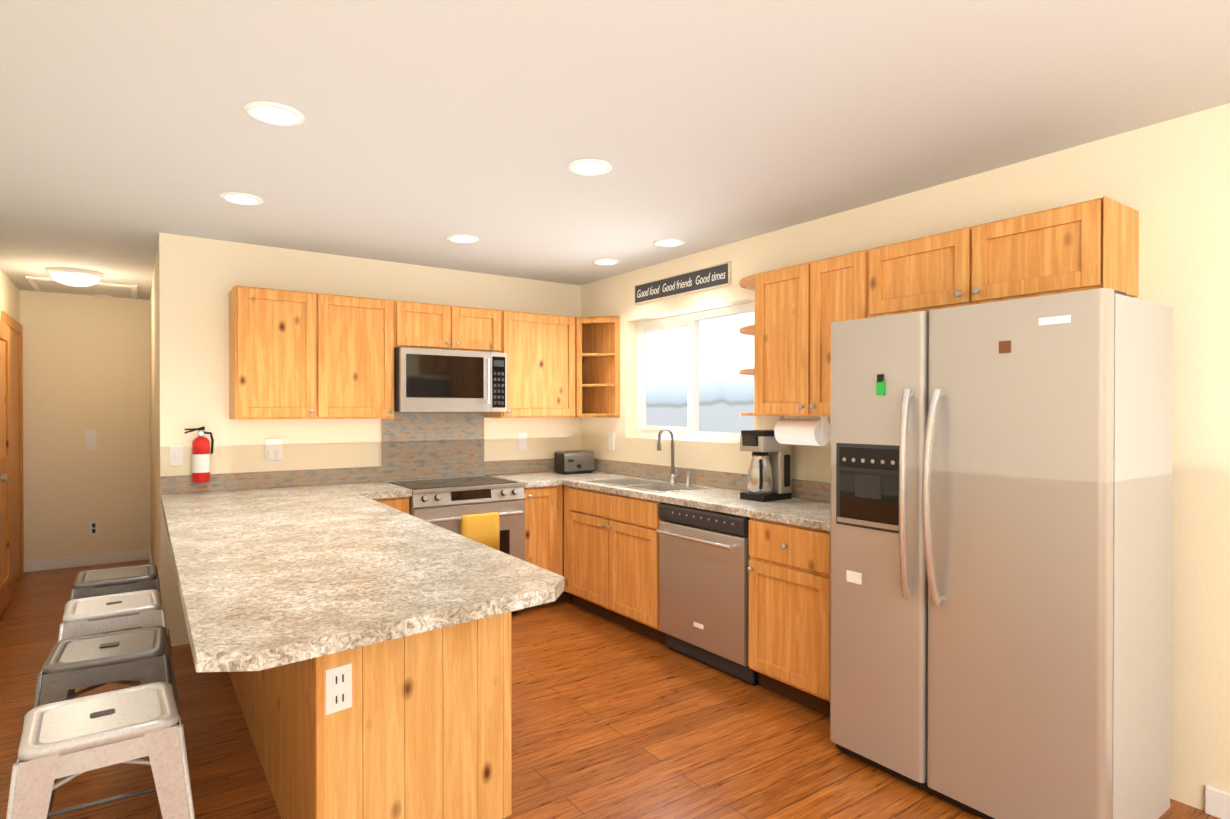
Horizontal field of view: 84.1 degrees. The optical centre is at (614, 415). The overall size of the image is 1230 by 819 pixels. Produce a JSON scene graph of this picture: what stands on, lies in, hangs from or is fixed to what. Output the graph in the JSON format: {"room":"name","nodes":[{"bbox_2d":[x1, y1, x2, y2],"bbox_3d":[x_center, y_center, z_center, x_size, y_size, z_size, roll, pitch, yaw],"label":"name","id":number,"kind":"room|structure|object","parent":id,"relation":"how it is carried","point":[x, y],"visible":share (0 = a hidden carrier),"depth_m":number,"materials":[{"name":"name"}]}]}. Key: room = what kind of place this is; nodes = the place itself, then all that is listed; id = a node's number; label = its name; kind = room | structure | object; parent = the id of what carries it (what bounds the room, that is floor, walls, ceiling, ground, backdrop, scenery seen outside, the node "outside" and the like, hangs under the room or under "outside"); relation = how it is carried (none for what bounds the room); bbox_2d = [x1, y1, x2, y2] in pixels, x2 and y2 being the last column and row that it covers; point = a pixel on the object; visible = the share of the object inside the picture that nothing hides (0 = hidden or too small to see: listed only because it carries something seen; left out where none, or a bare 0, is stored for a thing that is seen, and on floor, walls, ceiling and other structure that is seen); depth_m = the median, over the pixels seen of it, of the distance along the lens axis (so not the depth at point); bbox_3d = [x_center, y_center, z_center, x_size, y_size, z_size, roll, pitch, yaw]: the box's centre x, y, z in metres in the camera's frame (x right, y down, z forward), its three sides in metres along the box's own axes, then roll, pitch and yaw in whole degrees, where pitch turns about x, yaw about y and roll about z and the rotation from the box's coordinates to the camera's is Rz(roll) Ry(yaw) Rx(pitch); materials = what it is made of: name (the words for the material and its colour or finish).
{"room":"kitchen","nodes":[
{"label":"kitchen","id":0,"kind":"room"},
{"bbox_2d":[0,270,19,322],"bbox_3d":[-2.219,0.166,1.647,0.100,2.475,10.500,0,0,-35],"label":"wall","id":1,"kind":"structure","parent":0,"point":[9,297],"depth_m":5.47,"materials":[{"name":"paint"}]},
{"bbox_2d":[0,321,11,616],"bbox_3d":[-4.205,0.357,4.696,0.110,2.028,0.910,0,0,-35],"label":"door leaf","id":2,"kind":"structure","parent":1,"relation":"in","point":[5,513],"depth_m":4.90,"materials":[{"name":"brown wood"}]},
{"bbox_2d":[1,311,23,586],"bbox_3d":[-4.931,0.296,5.517,0.110,2.165,1.020,0,0,-35],"label":"door frame","id":3,"kind":"structure","parent":1,"relation":"attached to","point":[16,422],"depth_m":5.74,"materials":[{"name":"brown wood"}]},
{"bbox_2d":[20,290,150,560],"bbox_3d":[-4.891,0.136,6.248,1.040,2.475,0.100,0,0,-35],"label":"wall","id":4,"kind":"structure","parent":0,"point":[86,362],"depth_m":6.22,"materials":[{"name":"paint"}]},
{"bbox_2d":[24,550,146,571],"bbox_3d":[-4.834,1.326,6.227,0.900,0.095,0.014,0,0,-35],"label":"baseboard","id":5,"kind":"structure","parent":4,"relation":"attached to","point":[98,559],"depth_m":6.21,"materials":[{"name":"white wood"}]},
{"bbox_2d":[85,430,95,449],"bbox_3d":[-4.801,0.221,6.243,0.080,0.185,0.011,0,0,-35],"label":"light switch","id":6,"kind":"object","parent":4,"relation":"attached to","point":[90,439],"visible":1,"depth_m":6.24,"materials":[{"name":"white plastic"}]},
{"bbox_2d":[89,521,98,534],"bbox_3d":[-4.788,1.033,6.260,0.075,0.120,0.007,0,0,-35],"label":"outlet","id":7,"kind":"object","parent":4,"relation":"attached to","point":[93,528],"visible":1,"depth_m":6.26,"materials":[{"name":"white plastic"}]},
{"bbox_2d":[150,233,580,646],"bbox_3d":[-2.351,0.136,6.205,3.060,2.475,3.100,0,0,-35],"label":"wall","id":8,"kind":"structure","parent":0,"point":[195,280],"depth_m":4.42,"materials":[{"name":"paint"}]},
{"bbox_2d":[148,549,152,563],"bbox_3d":[-3.578,1.332,5.286,0.014,0.095,3.000,0,0,-35],"label":"baseboard","id":9,"kind":"structure","parent":8,"relation":"attached to","point":[149,550],"depth_m":6.34,"materials":[{"name":"white"}]},
{"bbox_2d":[169,446,182,465],"bbox_3d":[-2.638,0.242,4.098,0.070,0.120,0.011,0,0,-35],"label":"switch plate","id":10,"kind":"object","parent":8,"relation":"attached to","point":[175,455],"visible":1,"depth_m":4.09,"materials":[{"name":"white plastic"}]},
{"bbox_2d":[184,426,213,482],"bbox_3d":[-2.517,0.233,4.125,0.154,0.338,0.105,0,0,-35],"label":"fire extinguisher","id":11,"kind":"object","parent":8,"relation":"attached to","point":[201,452],"visible":1,"depth_m":4.09,"materials":[{"name":"red metal"}]},
{"bbox_2d":[265,439,281,460],"bbox_3d":[-2.200,0.220,4.395,0.100,0.140,0.030,0,0,-35],"label":"outlet","id":12,"kind":"object","parent":8,"relation":"attached to","point":[273,449],"visible":1,"depth_m":4.39,"materials":[{"name":"white plastic"}]},
{"bbox_2d":[229,285,332,419],"bbox_3d":[-2.109,-0.374,4.275,0.515,0.790,0.325,0,0,-35],"label":"upper cabinet","id":13,"kind":"object","parent":8,"relation":"attached to","point":[299,355],"depth_m":4.15,"materials":[{"name":"brown wood"}]},
{"bbox_2d":[161,412,553,493],"bbox_3d":[-1.493,0.219,4.902,2.956,0.484,0.016,0,0,-35],"label":"backsplash","id":14,"kind":"structure","parent":8,"relation":"attached to","point":[421,445],"depth_m":4.92,"materials":[{"name":"tile"}]},
{"bbox_2d":[333,295,396,418],"bbox_3d":[-1.779,-0.375,4.508,0.549,0.790,0.325,0,0,-35],"label":"upper cabinet","id":15,"kind":"object","parent":8,"relation":"attached to","point":[364,329],"depth_m":4.43,"materials":[{"name":"brown wood"}]},
{"bbox_2d":[397,301,504,352],"bbox_3d":[-1.236,-0.616,4.890,0.781,0.313,0.325,0,0,-35],"label":"upper cabinet","id":16,"kind":"object","parent":8,"relation":"attached to","point":[419,325],"depth_m":4.75,"materials":[{"name":"brown wood"}]},
{"bbox_2d":[394,347,506,411],"bbox_3d":[-1.197,-0.239,4.836,0.764,0.423,0.457,0,0,-35],"label":"microwave","id":17,"kind":"object","parent":16,"relation":"attached to","point":[433,380],"visible":1,"depth_m":4.66,"materials":[{"name":"grey metal"}]},
{"bbox_2d":[518,432,526,449],"bbox_3d":[-0.740,0.204,5.439,0.080,0.140,0.008,0,0,-35],"label":"outlet","id":18,"kind":"object","parent":8,"relation":"attached to","point":[522,440],"visible":1,"depth_m":5.44,"materials":[{"name":"white plastic"}]},
{"bbox_2d":[484,311,574,417],"bbox_3d":[-0.656,-0.381,5.301,0.639,0.790,0.325,0,0,-35],"label":"upper cabinet","id":19,"kind":"object","parent":8,"relation":"attached to","point":[539,348],"depth_m":5.17,"materials":[{"name":"brown wood"}]},
{"bbox_2d":[549,471,608,474],"bbox_3d":[-0.346,0.479,5.326,0.330,0.040,0.646,0,0,-35],"label":"countertop","id":20,"kind":"structure","parent":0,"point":[551,472],"depth_m":5.36,"materials":[{"name":"stone"}]},
{"bbox_2d":[554,450,593,474],"bbox_3d":[-0.319,0.369,5.422,0.283,0.176,0.176,0,0,-35],"label":"toaster","id":21,"kind":"object","parent":20,"relation":"on","point":[574,462],"visible":1,"depth_m":5.36,"materials":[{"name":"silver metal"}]},
{"bbox_2d":[0,560,1219,818],"bbox_3d":[-0.585,1.426,2.809,4.100,0.060,10.700,0,0,-35],"label":"floor","id":22,"kind":"structure","parent":0,"point":[612,720],"depth_m":2.92,"materials":[{"name":"brown wood"}]},
{"bbox_2d":[6,682,194,818],"bbox_3d":[-1.310,1.082,1.744,0.458,0.648,0.460,0,0,-35],"label":"stool","id":23,"kind":"object","parent":22,"relation":"on","point":[70,739],"visible":1,"depth_m":1.68,"materials":[{"name":"white metal"}]},
{"bbox_2d":[34,626,180,818],"bbox_3d":[-1.667,1.078,2.251,0.465,0.648,0.467,0,0,-35],"label":"stool","id":24,"kind":"object","parent":22,"relation":"on","point":[70,666],"visible":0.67,"depth_m":2.16,"materials":[{"name":"grey metal"}]},
{"bbox_2d":[58,589,165,640],"bbox_3d":[-2.019,1.075,2.749,0.451,0.648,0.453,0,0,-35],"label":"stool","id":25,"kind":"object","parent":22,"relation":"on","point":[107,613],"visible":0.42,"depth_m":2.67,"materials":[{"name":"white metal"}]},
{"bbox_2d":[70,564,161,601],"bbox_3d":[-2.365,1.072,3.239,0.444,0.648,0.446,0,0,-35],"label":"stool","id":26,"kind":"object","parent":22,"relation":"on","point":[101,582],"visible":0.33,"depth_m":3.15,"materials":[{"name":"grey metal"}]},
{"bbox_2d":[228,612,511,818],"bbox_3d":[-1.381,0.954,3.249,0.669,0.877,2.849,0,0,-35],"label":"base cabinet","id":27,"kind":"object","parent":22,"relation":"on","point":[416,726],"visible":0.65,"depth_m":2.15,"materials":[{"name":"brown wood"}]},
{"bbox_2d":[161,483,563,671],"bbox_3d":[-1.356,0.495,2.985,1.020,0.040,3.307,0,0,-35],"label":"countertop","id":28,"kind":"structure","parent":27,"relation":"on","point":[267,578],"depth_m":2.05,"materials":[{"name":"stone"}]},
{"bbox_2d":[372,496,409,513],"bbox_3d":[-1.609,0.947,4.454,0.347,0.876,0.618,0,0,-35],"label":"base cabinet","id":29,"kind":"object","parent":22,"relation":"on","point":[402,504],"depth_m":4.26,"materials":[{"name":"brown wood"}]},
{"bbox_2d":[353,481,411,497],"bbox_3d":[-1.583,0.485,4.453,0.303,0.040,0.646,0,0,-35],"label":"countertop","id":30,"kind":"structure","parent":29,"relation":"on","point":[382,488],"depth_m":4.30,"materials":[{"name":"stone"}]},
{"bbox_2d":[386,476,524,613],"bbox_3d":[-1.107,0.924,4.733,0.783,0.919,0.689,0,0,-35],"label":"range","id":31,"kind":"object","parent":22,"relation":"on","point":[447,503],"visible":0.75,"depth_m":4.57,"materials":[{"name":"silver metal"}]},
{"bbox_2d":[460,512,499,550],"bbox_3d":[-0.888,0.778,4.482,0.260,0.270,0.047,0,0,-35],"label":"towel","id":32,"kind":"object","parent":31,"relation":"hanging from","point":[483,528],"visible":0.85,"depth_m":4.47,"materials":[{"name":"yellow fabric"}]},
{"bbox_2d":[523,487,535,608],"bbox_3d":[-1.143,0.944,4.783,0.933,0.876,0.618,0,0,-35],"label":"base cabinet","id":33,"kind":"object","parent":22,"relation":"on","point":[530,493],"depth_m":4.79,"materials":[{"name":"brown wood"}]},
{"bbox_2d":[536,485,567,606],"bbox_3d":[-0.683,0.942,5.108,0.334,0.876,0.618,0,0,-35],"label":"base cabinet","id":34,"kind":"object","parent":22,"relation":"on","point":[544,527],"depth_m":4.89,"materials":[{"name":"brown wood"}]},
{"bbox_2d":[486,472,560,487],"bbox_3d":[-0.695,0.481,5.080,0.284,0.040,0.646,0,0,-35],"label":"countertop","id":35,"kind":"structure","parent":34,"relation":"on","point":[530,480],"depth_m":5.00,"materials":[{"name":"stone"}]},
{"bbox_2d":[564,486,647,636],"bbox_3d":[0.161,0.945,4.646,0.553,0.876,1.133,0,0,-35],"label":"base cabinet","id":36,"kind":"object","parent":22,"relation":"on","point":[611,557],"depth_m":4.47,"materials":[{"name":"brown wood"}]},
{"bbox_2d":[537,472,830,530],"bbox_3d":[0.325,0.485,4.385,0.582,0.040,2.959,0,0,-35],"label":"countertop","id":37,"kind":"structure","parent":36,"relation":"on","point":[814,514],"depth_m":3.73,"materials":[{"name":"stone"}]},
{"bbox_2d":[587,478,707,492],"bbox_3d":[0.196,0.545,4.566,0.398,0.170,0.818,0,0,-35],"label":"sink","id":38,"kind":"object","parent":37,"relation":"in","point":[649,485],"visible":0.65,"depth_m":4.58,"materials":[{"name":"silver metal"}]},
{"bbox_2d":[657,427,690,484],"bbox_3d":[0.396,0.270,4.576,0.163,0.379,0.208,0,0,-35],"label":"faucet","id":39,"kind":"object","parent":37,"relation":"on","point":[673,477],"visible":1,"depth_m":4.64,"materials":[{"name":"silver metal"}]},
{"bbox_2d":[740,430,791,501],"bbox_3d":[0.846,0.276,3.840,0.264,0.385,0.184,0,0,-35],"label":"coffee maker","id":40,"kind":"object","parent":37,"relation":"on","point":[770,472],"visible":0.98,"depth_m":3.78,"materials":[{"name":"black plastic"}]},
{"bbox_2d":[648,500,665,644],"bbox_3d":[0.685,0.950,3.904,0.553,0.876,0.860,0,0,-35],"label":"base cabinet","id":41,"kind":"object","parent":22,"relation":"on","point":[654,633],"depth_m":4.08,"materials":[{"name":"brown wood"}]},
{"bbox_2d":[657,503,758,685],"bbox_3d":[0.652,0.952,3.874,0.587,0.873,0.686,0,0,-35],"label":"dishwasher","id":42,"kind":"object","parent":22,"relation":"on","point":[704,557],"visible":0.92,"depth_m":3.69,"materials":[{"name":"grey metal"}]},
{"bbox_2d":[747,518,829,716],"bbox_3d":[1.041,0.953,3.399,0.553,0.876,0.515,0,0,-35],"label":"base cabinet","id":43,"kind":"object","parent":22,"relation":"on","point":[788,569],"depth_m":3.23,"materials":[{"name":"brown wood"}]},
{"bbox_2d":[830,288,1172,818],"bbox_3d":[1.369,0.506,2.558,0.659,1.782,0.983,0,0,-35],"label":"fridge","id":44,"kind":"object","parent":22,"relation":"on","point":[1000,555],"visible":1,"depth_m":2.27,"materials":[{"name":"grey metal"}]},
{"bbox_2d":[0,0,1229,299],"bbox_3d":[-0.585,-1.109,2.792,4.100,0.060,10.700,0,0,-35],"label":"ceiling","id":45,"kind":"structure","parent":0,"point":[130,130],"depth_m":2.43,"materials":[{"name":"paint"}]},
{"bbox_2d":[47,267,102,286],"bbox_3d":[-4.103,-1.039,5.184,0.340,0.109,0.340,0,0,-35],"label":"light","id":46,"kind":"object","parent":45,"relation":"attached to","point":[76,277],"visible":1,"depth_m":5.09,"materials":[{"name":"white glass"}]},
{"bbox_2d":[25,276,136,297],"bbox_3d":[-4.525,-1.089,5.826,0.720,0.017,0.700,0,0,-35],"label":"attic hatch","id":47,"kind":"object","parent":45,"relation":"in","point":[98,288],"visible":0.96,"depth_m":5.79,"materials":[{"name":"white paint"}]},
{"bbox_2d":[93,294,110,297],"bbox_3d":[-4.634,-1.083,6.153,0.130,0.034,0.130,0,0,-35],"label":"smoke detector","id":48,"kind":"object","parent":45,"relation":"attached to","point":[100,296],"visible":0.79,"depth_m":6.12,"materials":[{"name":"white plastic"}]},
{"bbox_2d":[219,192,262,204],"bbox_3d":[-1.861,-1.078,3.394,0.196,0.009,0.196,0,0,-35],"label":"recessed light","id":49,"kind":"object","parent":45,"relation":"in","point":[240,198],"visible":0.94,"depth_m":3.38,"materials":[{"name":"white"}]},
{"bbox_2d":[243,101,304,125],"bbox_3d":[-1.213,-1.071,2.427,0.196,0.009,0.196,0,0,-35],"label":"recessed light","id":50,"kind":"object","parent":45,"relation":"in","point":[273,113],"visible":1,"depth_m":2.42,"materials":[{"name":"white plastic"}]},
{"bbox_2d":[446,234,478,242],"bbox_3d":[-0.937,-1.083,4.182,0.196,0.009,0.196,0,0,-35],"label":"recessed light","id":51,"kind":"object","parent":45,"relation":"in","point":[459,238],"visible":0.96,"depth_m":4.17,"materials":[{"name":"white"}]},
{"bbox_2d":[567,159,611,175],"bbox_3d":[-0.109,-1.075,2.957,0.196,0.009,0.196,0,0,-35],"label":"recessed light","id":52,"kind":"object","parent":45,"relation":"in","point":[590,167],"visible":1,"depth_m":2.95,"materials":[{"name":"white"}]},
{"bbox_2d":[592,258,619,264],"bbox_3d":[-0.064,-1.087,4.825,0.196,0.009,0.196,0,0,-35],"label":"recessed light","id":53,"kind":"object","parent":45,"relation":"in","point":[605,261],"visible":0.98,"depth_m":4.81,"materials":[{"name":"white plastic"}]},
{"bbox_2d":[653,238,684,246],"bbox_3d":[0.340,-1.083,4.280,0.196,0.009,0.196,0,0,-35],"label":"recessed light","id":54,"kind":"object","parent":45,"relation":"in","point":[669,242],"visible":0.98,"depth_m":4.27,"materials":[{"name":"white"}]},
{"bbox_2d":[581,103,1229,810],"bbox_3d":[1.947,0.159,2.752,0.180,2.475,7.500,0,0,-35],"label":"wall","id":55,"kind":"structure","parent":0,"point":[1169,181],"depth_m":2.48,"materials":[{"name":"paint"}]},
{"bbox_2d":[575,316,619,417],"bbox_3d":[-0.220,-0.382,5.459,0.253,0.790,0.568,0,0,-35],"label":"corner shelf unit","id":56,"kind":"object","parent":55,"relation":"attached to","point":[597,366],"visible":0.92,"depth_m":5.41,"materials":[{"name":"brown wood"}]},
{"bbox_2d":[608,433,614,449],"bbox_3d":[-0.028,0.204,5.385,0.006,0.140,0.080,0,0,-35],"label":"electrical outlet plate","id":57,"kind":"object","parent":55,"relation":"attached to","point":[611,441],"visible":1,"depth_m":5.38,"materials":[{"name":"white plastic"}]},
{"bbox_2d":[634,261,730,304],"bbox_3d":[0.437,-0.904,4.709,0.018,0.150,1.000,0,0,-35],"label":"sign board","id":58,"kind":"object","parent":55,"relation":"attached to","point":[705,278],"visible":1,"depth_m":4.64,"materials":[{"name":"black wood"}]},
{"bbox_2d":[637,302,753,441],"bbox_3d":[0.567,-0.277,4.764,0.060,0.886,1.321,0,0,-35],"label":"window","id":59,"kind":"structure","parent":55,"relation":"in","point":[691,322],"depth_m":4.77,"materials":[{"name":"white"}]},
{"bbox_2d":[594,459,830,501],"bbox_3d":[0.563,0.411,4.543,0.012,0.105,2.940,0,0,-35],"label":"backsplash","id":60,"kind":"structure","parent":55,"relation":"attached to","point":[803,489],"depth_m":4.50,"materials":[{"name":"stone"}]},
{"bbox_2d":[747,265,794,415],"bbox_3d":[1.013,-0.386,3.630,0.325,0.778,0.443,0,0,-35],"label":"upper cabinet","id":61,"kind":"object","parent":55,"relation":"attached to","point":[773,330],"depth_m":3.60,"materials":[{"name":"brown wood"}]},
{"bbox_2d":[795,250,866,416],"bbox_3d":[1.180,-0.385,3.394,0.325,0.778,0.391,0,0,-35],"label":"upper cabinet","id":62,"kind":"object","parent":55,"relation":"attached to","point":[833,289],"depth_m":3.36,"materials":[{"name":"brown wood"}]},
{"bbox_2d":[774,416,830,445],"bbox_3d":[0.993,0.080,3.617,0.136,0.152,0.293,0,0,-35],"label":"paper towel holder","id":63,"kind":"object","parent":62,"relation":"attached to","point":[814,432],"visible":0.92,"depth_m":3.55,"materials":[{"name":"white paper"}]},
{"bbox_2d":[867,196,1138,317],"bbox_3d":[1.563,-0.610,2.849,0.325,0.321,0.940,0,0,-35],"label":"upper cabinet","id":64,"kind":"object","parent":55,"relation":"attached to","point":[1075,247],"depth_m":2.63,"materials":[{"name":"brown wood"}]},
{"bbox_2d":[1205,786,1229,818],"bbox_3d":[3.055,1.360,1.020,0.014,0.095,3.380,0,0,-35],"label":"baseboard","id":65,"kind":"structure","parent":55,"relation":"attached to","point":[1216,803],"depth_m":2.37,"materials":[{"name":"white wood"}]},
{"label":"outside","id":66,"kind":"structure","parent":0,"visible":0},
{"bbox_2d":[646,312,753,432],"bbox_3d":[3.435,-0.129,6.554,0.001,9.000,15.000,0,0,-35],"label":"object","id":67,"kind":"structure","parent":66,"point":[719,414],"depth_m":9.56,"materials":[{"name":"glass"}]}
]}

